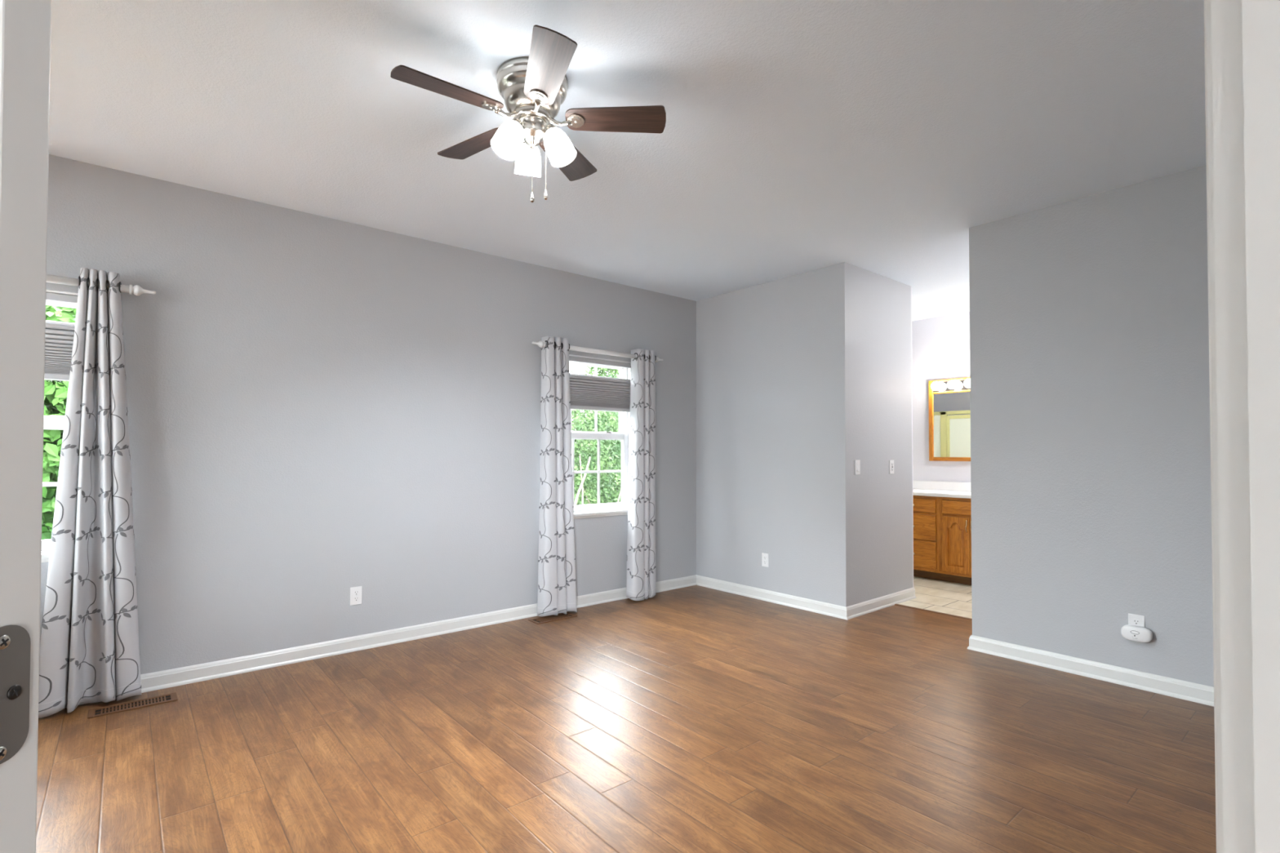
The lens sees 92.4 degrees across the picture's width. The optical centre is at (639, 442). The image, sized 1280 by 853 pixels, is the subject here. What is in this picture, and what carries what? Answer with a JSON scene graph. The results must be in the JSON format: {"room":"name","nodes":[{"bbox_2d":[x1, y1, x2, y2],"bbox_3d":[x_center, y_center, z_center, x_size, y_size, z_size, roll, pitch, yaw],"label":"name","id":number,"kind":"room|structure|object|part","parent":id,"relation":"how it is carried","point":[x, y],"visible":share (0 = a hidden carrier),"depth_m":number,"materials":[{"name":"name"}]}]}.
{"room":"empty bedroom","nodes":[
{"label":"empty bedroom","id":0,"kind":"room"},
{"bbox_2d":[39,154,696,674],"bbox_3d":[-1.696,-0.035,4.154,5.720,2.740,0.160,1,-1,-40],"label":"wall","id":1,"kind":"structure","parent":0,"point":[319,408],"depth_m":3.85,"materials":[{"name":"paint"}]},
{"bbox_2d":[40,288,78,562],"bbox_3d":[-3.107,-0.086,2.939,0.944,1.345,0.175,1,-1,-40],"label":"window","id":2,"kind":"structure","parent":1,"relation":"in","point":[51,422],"depth_m":3.06,"materials":[{"name":"white plastic"}]},
{"bbox_3d":[-3.071,0.564,2.884,0.944,0.044,0.060,1,-1,-40],"label":"sill","id":3,"kind":"part","parent":2,"relation":"part of","materials":[{"name":"white paint"}]},
{"bbox_3d":[-3.108,0.205,2.935,0.880,0.660,0.038,1,-1,-40],"label":"sash","id":4,"kind":"part","parent":2,"relation":"part of","materials":[{"name":"white plastic"}]},
{"bbox_3d":[-3.135,-0.413,2.978,0.880,0.661,0.034,1,-1,-40],"label":"sash","id":5,"kind":"part","parent":2,"relation":"part of","materials":[{"name":"white plastic"}]},
{"bbox_2d":[44,292,77,381],"bbox_3d":[-3.092,-0.529,2.933,0.888,0.431,0.066,1,-1,-40],"label":"blind","id":6,"kind":"object","parent":2,"relation":"attached to","point":[59,336],"visible":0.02,"depth_m":3.06,"materials":[{"name":"grey fabric"}]},
{"bbox_3d":[-3.086,-0.331,2.922,0.888,0.030,0.036,1,-1,-40],"label":"rail","id":7,"kind":"part","parent":6,"relation":"part of","materials":[{"name":"white plastic"}]},
{"bbox_3d":[-3.086,-0.597,2.927,0.888,0.016,0.032,1,-1,-40],"label":"rail","id":8,"kind":"part","parent":6,"relation":"part of","materials":[{"name":"white plastic"}]},
{"bbox_2d":[46,274,155,295],"bbox_3d":[-3.090,-0.783,2.813,1.365,0.077,0.117,1,-1,-40],"label":"curtain rod","id":9,"kind":"object","parent":1,"relation":"attached to","point":[136,290],"visible":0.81,"depth_m":3.02,"materials":[{"name":"white metal"}]},
{"bbox_2d":[38,267,141,718],"bbox_3d":[-2.715,0.223,3.043,0.403,2.162,0.122,1,-1,-40],"label":"curtain","id":10,"kind":"object","parent":9,"relation":"hanging from","point":[89,652],"visible":0.99,"depth_m":3.05,"materials":[{"name":"grey fabric"}]},
{"bbox_2d":[350,586,362,605],"bbox_3d":[-1.817,0.982,3.927,0.071,0.115,0.008,1,-1,-40],"label":"wall outlet","id":11,"kind":"object","parent":1,"relation":"attached to","point":[355,592],"visible":1,"depth_m":3.92,"materials":[{"name":"white plastic"}]},
{"bbox_2d":[353,596,359,601],"bbox_3d":[-1.815,1.002,3.924,0.034,0.028,0.002,1,-1,-40],"label":"receptacle","id":12,"kind":"object","parent":11,"relation":"attached to","point":[355,598],"depth_m":3.92,"materials":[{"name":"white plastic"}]},
{"bbox_2d":[353,590,359,595],"bbox_3d":[-1.815,0.963,3.925,0.034,0.028,0.002,1,-1,-40],"label":"receptacle","id":13,"kind":"object","parent":11,"relation":"attached to","point":[355,592],"depth_m":3.92,"materials":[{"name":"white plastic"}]},
{"bbox_2d":[78,574,696,705],"bbox_3d":[-1.594,1.289,4.100,5.600,0.091,0.022,1,-1,-40],"label":"baseboard","id":14,"kind":"structure","parent":1,"relation":"attached to","point":[172,677],"depth_m":3.90,"materials":[{"name":"white paint"}]},
{"bbox_2d":[532,340,662,362],"bbox_3d":[-0.328,-0.739,5.136,1.348,0.077,0.117,1,-1,-40],"label":"curtain rod","id":15,"kind":"object","parent":1,"relation":"attached to","point":[540,344],"visible":0.63,"depth_m":5.06,"materials":[{"name":"white metal"}]},
{"bbox_2d":[537,336,577,616],"bbox_3d":[-0.641,0.260,4.793,0.296,2.158,0.124,1,-1,-40],"label":"curtain","id":16,"kind":"object","parent":15,"relation":"hanging from","point":[557,584],"visible":1,"depth_m":4.74,"materials":[{"name":"grey fabric"}]},
{"bbox_2d":[626,348,656,600],"bbox_3d":[0.018,0.271,5.338,0.292,2.158,0.148,1,-1,-40],"label":"curtain","id":17,"kind":"object","parent":15,"relation":"hanging from","point":[641,531],"visible":1,"depth_m":5.30,"materials":[{"name":"grey fabric"}]},
{"bbox_2d":[568,354,631,519],"bbox_3d":[-0.454,-0.043,5.170,0.944,1.345,0.175,1,-1,-40],"label":"window","id":18,"kind":"structure","parent":1,"relation":"in","point":[595,510],"depth_m":5.29,"materials":[{"name":"white plastic"}]},
{"bbox_3d":[-0.481,-0.371,5.210,0.880,0.661,0.034,1,-1,-40],"label":"sash","id":19,"kind":"part","parent":18,"relation":"part of","materials":[{"name":"white plastic"}]},
{"bbox_3d":[-0.455,0.247,5.167,0.880,0.660,0.038,1,-1,-40],"label":"sash","id":20,"kind":"part","parent":18,"relation":"part of","materials":[{"name":"white plastic"}]},
{"bbox_2d":[568,355,631,412],"bbox_3d":[-0.439,-0.486,5.165,0.888,0.431,0.066,1,-1,-40],"label":"blind","id":21,"kind":"object","parent":18,"relation":"attached to","point":[590,393],"visible":0.62,"depth_m":5.21,"materials":[{"name":"grey fabric"}]},
{"bbox_3d":[-0.432,-0.555,5.158,0.888,0.016,0.032,1,-1,-40],"label":"rail","id":22,"kind":"part","parent":21,"relation":"part of","materials":[{"name":"white plastic"}]},
{"bbox_3d":[-0.433,-0.289,5.154,0.888,0.030,0.036,1,-1,-40],"label":"rail","id":23,"kind":"part","parent":21,"relation":"part of","materials":[{"name":"white plastic"}]},
{"bbox_3d":[-0.418,0.606,5.115,0.944,0.044,0.060,1,-1,-40],"label":"sill","id":24,"kind":"part","parent":18,"relation":"part of","materials":[{"name":"white paint"}]},
{"bbox_2d":[35,576,1216,852],"bbox_3d":[0.973,1.298,-1.136,13.590,0.100,11.660,1,-1,-40],"label":"floor","id":25,"kind":"structure","parent":0,"point":[695,718],"depth_m":2.62,"materials":[{"name":"laminate"}]},
{"bbox_2d":[87,692,177,718],"bbox_3d":[-2.529,1.312,3.066,0.342,0.005,0.122,1,-1,-40],"label":"floor vent","id":26,"kind":"object","parent":25,"relation":"in","point":[102,711],"visible":1,"depth_m":3.06,"materials":[{"name":"brown metal"}]},
{"bbox_2d":[528,612,577,624],"bbox_3d":[-0.665,1.343,4.689,0.350,0.005,0.145,1,-1,-40],"label":"floor vent","id":27,"kind":"object","parent":25,"relation":"in","point":[562,615],"visible":0.86,"depth_m":4.67,"materials":[{"name":"brown metal"}]},
{"bbox_2d":[894,604,972,620],"bbox_3d":[2.661,1.344,4.502,0.036,0.006,1.676,1,-1,-40],"label":"trim","id":28,"kind":"structure","parent":25,"relation":"on","point":[904,606],"depth_m":4.88,"materials":[{"name":"brown wood"}]},
{"bbox_2d":[912,495,971,585],"bbox_3d":[3.033,0.960,6.327,0.597,0.836,2.540,1,-1,-40],"label":"vanity cabinet","id":29,"kind":"object","parent":25,"relation":"on","point":[942,526],"visible":0.28,"depth_m":6.01,"materials":[{"name":"brown wood"}]},
{"bbox_3d":[2.787,0.637,6.223,0.018,0.132,0.418,1,-1,-40],"label":"drawer","id":30,"kind":"part","parent":29,"relation":"part of","materials":[{"name":"brown wood"}]},
{"bbox_3d":[2.802,0.985,6.230,0.019,0.018,0.424,1,-1,-40],"label":"rail","id":31,"kind":"part","parent":29,"relation":"part of","materials":[{"name":"brown wood"}]},
{"bbox_3d":[2.787,1.126,6.215,0.018,0.266,0.418,1,-1,-40],"label":"drawer","id":32,"kind":"part","parent":29,"relation":"part of","materials":[{"name":"brown wood"}]},
{"bbox_3d":[2.787,0.851,6.219,0.018,0.248,0.418,1,-1,-40],"label":"drawer","id":33,"kind":"part","parent":29,"relation":"part of","materials":[{"name":"brown wood"}]},
{"bbox_2d":[912,480,971,498],"bbox_3d":[3.045,0.478,6.338,0.576,0.128,2.570,1,-1,-40],"label":"countertop","id":34,"kind":"structure","parent":29,"relation":"on","point":[922,488],"depth_m":6.41,"materials":[{"name":"white stone"}]},
{"bbox_3d":[2.851,0.553,6.180,0.019,0.027,2.540,1,-1,-40],"label":"rail","id":35,"kind":"part","parent":29,"relation":"part of","materials":[{"name":"brown wood"}]},
{"bbox_3d":[2.850,0.716,6.177,0.019,0.024,2.540,1,-1,-40],"label":"rail","id":36,"kind":"part","parent":29,"relation":"part of","materials":[{"name":"brown wood"}]},
{"bbox_3d":[2.850,1.275,6.167,0.019,0.033,2.540,1,-1,-40],"label":"rail","id":37,"kind":"part","parent":29,"relation":"part of","materials":[{"name":"brown wood"}]},
{"bbox_3d":[3.045,0.990,5.910,0.018,0.540,0.252,1,-1,-40],"label":"door","id":38,"kind":"part","parent":29,"relation":"part of","materials":[{"name":"brown wood"}]},
{"bbox_3d":[3.044,0.985,5.909,0.008,0.426,0.158,1,-1,-40],"label":"raised panel","id":39,"kind":"part","parent":29,"relation":"part of","materials":[{"name":"brown wood"}]},
{"bbox_3d":[3.209,0.987,5.715,0.018,0.540,0.252,1,-1,-40],"label":"door","id":40,"kind":"part","parent":29,"relation":"part of","materials":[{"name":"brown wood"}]},
{"bbox_2d":[48,0,1206,320],"bbox_3d":[0.977,-1.552,-1.087,13.590,0.120,11.660,1,-1,-40],"label":"ceiling","id":41,"kind":"structure","parent":0,"point":[797,136],"depth_m":2.68,"materials":[{"name":"white paint"}]},
{"bbox_2d":[390,24,666,202],"bbox_3d":[-0.450,-1.182,2.403,0.998,0.503,1.021,1,-1,-40],"label":"ceiling fan","id":42,"kind":"object","parent":41,"relation":"hanging from","point":[533,88],"visible":1,"depth_m":2.35,"materials":[{"name":"brown wood"}]},
{"bbox_3d":[-0.690,-1.276,2.222,0.395,0.036,0.141,1,-1,-36],"label":"fan blade","id":43,"kind":"part","parent":42,"relation":"part of","materials":[{"name":"brown wood"}]},
{"bbox_3d":[-0.692,-1.269,2.609,0.395,0.036,0.141,-1,-1,36],"label":"fan blade","id":44,"kind":"part","parent":42,"relation":"part of","materials":[{"name":"brown wood"}]},
{"bbox_3d":[-0.501,-1.155,2.329,0.109,0.140,0.129,-1,-1,42],"label":"lamp shade","id":45,"kind":"part","parent":42,"relation":"part of","materials":[{"name":"white glass"}]},
{"bbox_3d":[-0.470,-1.215,2.365,0.058,0.049,0.084,-1,-1,42],"label":"lamp arm","id":46,"kind":"part","parent":42,"relation":"part of","materials":[{"name":"silver metal"}]},
{"bbox_3d":[-0.460,-1.151,2.524,0.109,0.140,0.129,0,-1,-18],"label":"lamp shade","id":47,"kind":"part","parent":42,"relation":"part of","materials":[{"name":"white glass"}]},
{"bbox_3d":[-0.418,-1.088,2.381,0.004,0.241,0.004,1,-1,-40],"label":"pull chain","id":48,"kind":"part","parent":42,"relation":"part of","materials":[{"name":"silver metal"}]},
{"bbox_3d":[-0.369,-1.097,2.403,0.004,0.222,0.004,1,-1,-40],"label":"pull chain","id":49,"kind":"part","parent":42,"relation":"part of","materials":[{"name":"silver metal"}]},
{"bbox_3d":[-0.358,-1.214,2.401,0.084,0.049,0.058,0,-1,12],"label":"lamp arm","id":50,"kind":"part","parent":42,"relation":"part of","materials":[{"name":"silver metal"}]},
{"bbox_3d":[-0.322,-1.277,2.103,0.141,0.036,0.395,0,-1,-18],"label":"fan blade","id":51,"kind":"part","parent":42,"relation":"part of","materials":[{"name":"brown wood"}]},
{"bbox_3d":[-0.312,-1.153,2.390,0.129,0.140,0.109,0,-1,12],"label":"lamp shade","id":52,"kind":"part","parent":42,"relation":"part of","materials":[{"name":"white glass"}]},
{"bbox_3d":[-0.323,-1.267,2.730,0.141,0.036,0.395,0,-1,18],"label":"fan blade","id":53,"kind":"part","parent":42,"relation":"part of","materials":[{"name":"brown wood"}]},
{"bbox_3d":[-0.095,-1.272,2.417,0.395,0.036,0.141,0,-1,0],"label":"fan blade","id":54,"kind":"part","parent":42,"relation":"part of","materials":[{"name":"brown wood"}]},
{"bbox_2d":[853,265,912,604],"bbox_3d":[1.991,-0.013,5.134,0.946,2.740,0.120,1,-1,-40],"label":"wall","id":55,"kind":"structure","parent":0,"point":[882,304],"depth_m":5.06,"materials":[{"name":"paint"}]},
{"bbox_2d":[854,459,860,475],"bbox_3d":[1.708,0.196,4.806,0.071,0.115,0.012,1,-1,-40],"label":"light switch","id":56,"kind":"object","parent":55,"relation":"attached to","point":[857,462],"visible":1,"depth_m":4.80,"materials":[{"name":"white plastic"}]},
{"bbox_2d":[846,586,915,619],"bbox_3d":[1.985,1.310,5.015,1.101,0.091,0.022,1,-1,-40],"label":"baseboard","id":57,"kind":"structure","parent":55,"relation":"attached to","point":[857,610],"depth_m":4.98,"materials":[{"name":"white paint"}]},
{"bbox_2d":[889,460,893,474],"bbox_3d":[2.117,0.207,5.152,0.071,0.115,0.010,1,-1,-40],"label":"light switch","id":58,"kind":"object","parent":55,"relation":"attached to","point":[891,462],"visible":1,"depth_m":5.14,"materials":[{"name":"white plastic"}]},
{"bbox_2d":[911,286,913,587],"bbox_3d":[1.518,-0.004,5.706,0.958,2.740,1.604,1,-1,-40],"label":"wall","id":59,"kind":"structure","parent":0,"point":[911,286],"depth_m":5.40,"materials":[{"name":"paint"}]},
{"bbox_2d":[911,311,970,482],"bbox_3d":[3.523,0.010,6.322,0.120,2.740,3.560,1,-1,-40],"label":"wall","id":60,"kind":"structure","parent":0,"point":[940,345],"depth_m":6.65,"materials":[{"name":"paint"}]},
{"bbox_2d":[912,480,970,491],"bbox_3d":[3.258,0.464,6.517,0.020,0.093,2.570,1,-1,-40],"label":"backsplash","id":61,"kind":"structure","parent":60,"relation":"attached to","point":[926,485],"depth_m":6.54,"materials":[{"name":"white stone"}]},
{"bbox_2d":[928,377,970,461],"bbox_3d":[3.382,-0.238,6.275,0.159,0.867,0.883,1,-1,-40],"label":"mirror","id":62,"kind":"object","parent":60,"relation":"attached to","point":[949,399],"visible":0.51,"depth_m":6.47,"materials":[{"name":"brown wood"}]},
{"bbox_3d":[3.148,-0.598,6.519,0.104,0.093,0.093,1,-1,-40],"label":"globe bulb","id":63,"kind":"part","parent":62,"relation":"part of","materials":[{"name":"white"}]},
{"bbox_3d":[3.425,-0.661,6.318,0.048,0.020,0.793,1,-1,-40],"label":"rail","id":64,"kind":"part","parent":62,"relation":"part of","materials":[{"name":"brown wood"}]},
{"bbox_3d":[3.425,-0.533,6.316,0.048,0.020,0.793,1,-1,-40],"label":"rail","id":65,"kind":"part","parent":62,"relation":"part of","materials":[{"name":"brown wood"}]},
{"bbox_3d":[3.424,0.175,6.304,0.048,0.042,0.793,1,-1,-40],"label":"rail","id":66,"kind":"part","parent":62,"relation":"part of","materials":[{"name":"brown wood"}]},
{"bbox_2d":[933,391,970,457],"bbox_3d":[3.417,-0.184,6.304,0.006,0.677,0.793,1,-1,-40],"label":"mirror glass","id":67,"kind":"object","parent":62,"relation":"on","point":[951,410],"depth_m":6.46,"materials":[{"name":"silver mirror"}]},
{"bbox_3d":[3.254,-0.600,6.391,0.104,0.093,0.093,1,-1,-40],"label":"globe bulb","id":68,"kind":"part","parent":62,"relation":"part of","materials":[{"name":"white glass"}]},
{"bbox_3d":[3.361,-0.602,6.264,0.104,0.093,0.093,1,-1,-40],"label":"globe bulb","id":69,"kind":"part","parent":62,"relation":"part of","materials":[{"name":"white glass"}]},
{"bbox_2d":[696,164,1213,687],"bbox_3d":[2.093,-0.029,4.166,0.144,2.740,5.020,1,-1,-40],"label":"wall","id":70,"kind":"structure","parent":0,"point":[1091,494],"depth_m":3.67,"materials":[{"name":"paint"}]},
{"bbox_2d":[761,552,768,567],"bbox_3d":[1.077,1.012,5.275,0.008,0.115,0.071,1,-1,-40],"label":"wall outlet","id":71,"kind":"object","parent":70,"relation":"attached to","point":[765,557],"visible":1,"depth_m":5.27,"materials":[{"name":"white plastic"}]},
{"bbox_2d":[696,574,847,620],"bbox_3d":[1.057,1.313,5.282,0.022,0.091,1.626,1,-1,-40],"label":"baseboard","id":72,"kind":"structure","parent":70,"relation":"attached to","point":[813,606],"depth_m":5.17,"materials":[{"name":"white paint"}]},
{"bbox_2d":[967,635,1213,706],"bbox_3d":[2.832,1.278,3.133,0.022,0.091,2.199,1,-1,-40],"label":"baseboard","id":73,"kind":"structure","parent":70,"relation":"attached to","point":[1180,689],"depth_m":3.44,"materials":[{"name":"white paint"}]},
{"bbox_2d":[1128,613,1145,627],"bbox_3d":[2.689,0.992,3.321,0.008,0.115,0.071,1,-1,-40],"label":"wall outlet","id":74,"kind":"object","parent":70,"relation":"attached to","point":[1133,620],"visible":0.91,"depth_m":3.32,"materials":[{"name":"white plastic"}]},
{"bbox_2d":[1132,618,1140,625],"bbox_3d":[2.687,0.972,3.319,0.002,0.028,0.034,1,-1,-40],"label":"receptacle","id":75,"kind":"object","parent":74,"relation":"attached to","point":[1135,621],"depth_m":3.32,"materials":[{"name":"white plastic"}]},
{"bbox_2d":[1120,624,1152,642],"bbox_3d":[2.673,1.030,3.301,0.038,0.081,0.131,1,-1,-40],"label":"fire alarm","id":76,"kind":"object","parent":74,"relation":"attached to","point":[1132,633],"visible":1,"depth_m":3.29,"materials":[{"name":"white plastic"}]},
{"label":"wall door","id":77,"kind":"structure","parent":0,"visible":0},
{"bbox_2d":[1204,0,1279,852],"bbox_3d":[0.398,0.212,0.340,0.070,2.120,0.137,0,-1,0],"label":"door frame","id":78,"kind":"structure","parent":77,"relation":"attached to","point":[1246,33],"depth_m":0.38,"materials":[{"name":"grey paint"}]},
{"bbox_3d":[-0.033,0.236,0.331,0.698,2.070,0.613,1,-1,-40],"label":"door frame","id":79,"kind":"structure","parent":77,"relation":"attached to","visible":0},
{"bbox_2d":[0,0,51,852],"bbox_3d":[-0.796,0.246,0.410,0.770,2.028,0.048,0,-1,1],"label":"door","id":80,"kind":"structure","parent":79,"relation":"attached to","point":[24,24],"depth_m":0.41,"materials":[{"name":"grey paint"}]},
{"label":"outside","id":81,"kind":"structure","parent":0,"visible":0},
{"bbox_3d":[-4.016,2.005,11.318,28.000,0.100,13.840,1,-1,-40],"label":"ground","id":82,"kind":"structure","parent":81,"visible":0},
{"bbox_2d":[41,305,76,539],"bbox_3d":[-4.760,0.369,4.702,2.921,3.055,2.329,1,-1,-33],"label":"trees","id":83,"kind":"object","parent":82,"relation":"on","point":[55,392],"visible":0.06,"depth_m":4.55,"materials":[{"name":"green plant"}]},
{"bbox_2d":[571,369,580,500],"bbox_3d":[-2.557,-0.376,12.334,4.141,4.796,2.640,1,-1,-35],"label":"shrub","id":84,"kind":"object","parent":82,"relation":"on","point":[571,370],"visible":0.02,"depth_m":12.71,"materials":[{"name":"green plant"}]},
{"bbox_2d":[571,373,621,505],"bbox_3d":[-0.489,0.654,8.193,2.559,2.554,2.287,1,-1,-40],"label":"trees","id":85,"kind":"object","parent":82,"relation":"on","point":[583,482],"visible":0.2,"depth_m":7.76,"materials":[{"name":"green plant"}]},
{"bbox_2d":[575,365,621,488],"bbox_3d":[-0.101,-0.504,16.054,3.248,5.210,3.652,0,-1,20],"label":"shrub","id":86,"kind":"object","parent":82,"relation":"on","point":[614,372],"visible":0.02,"depth_m":15.26,"materials":[{"name":"green plant"}]}
]}

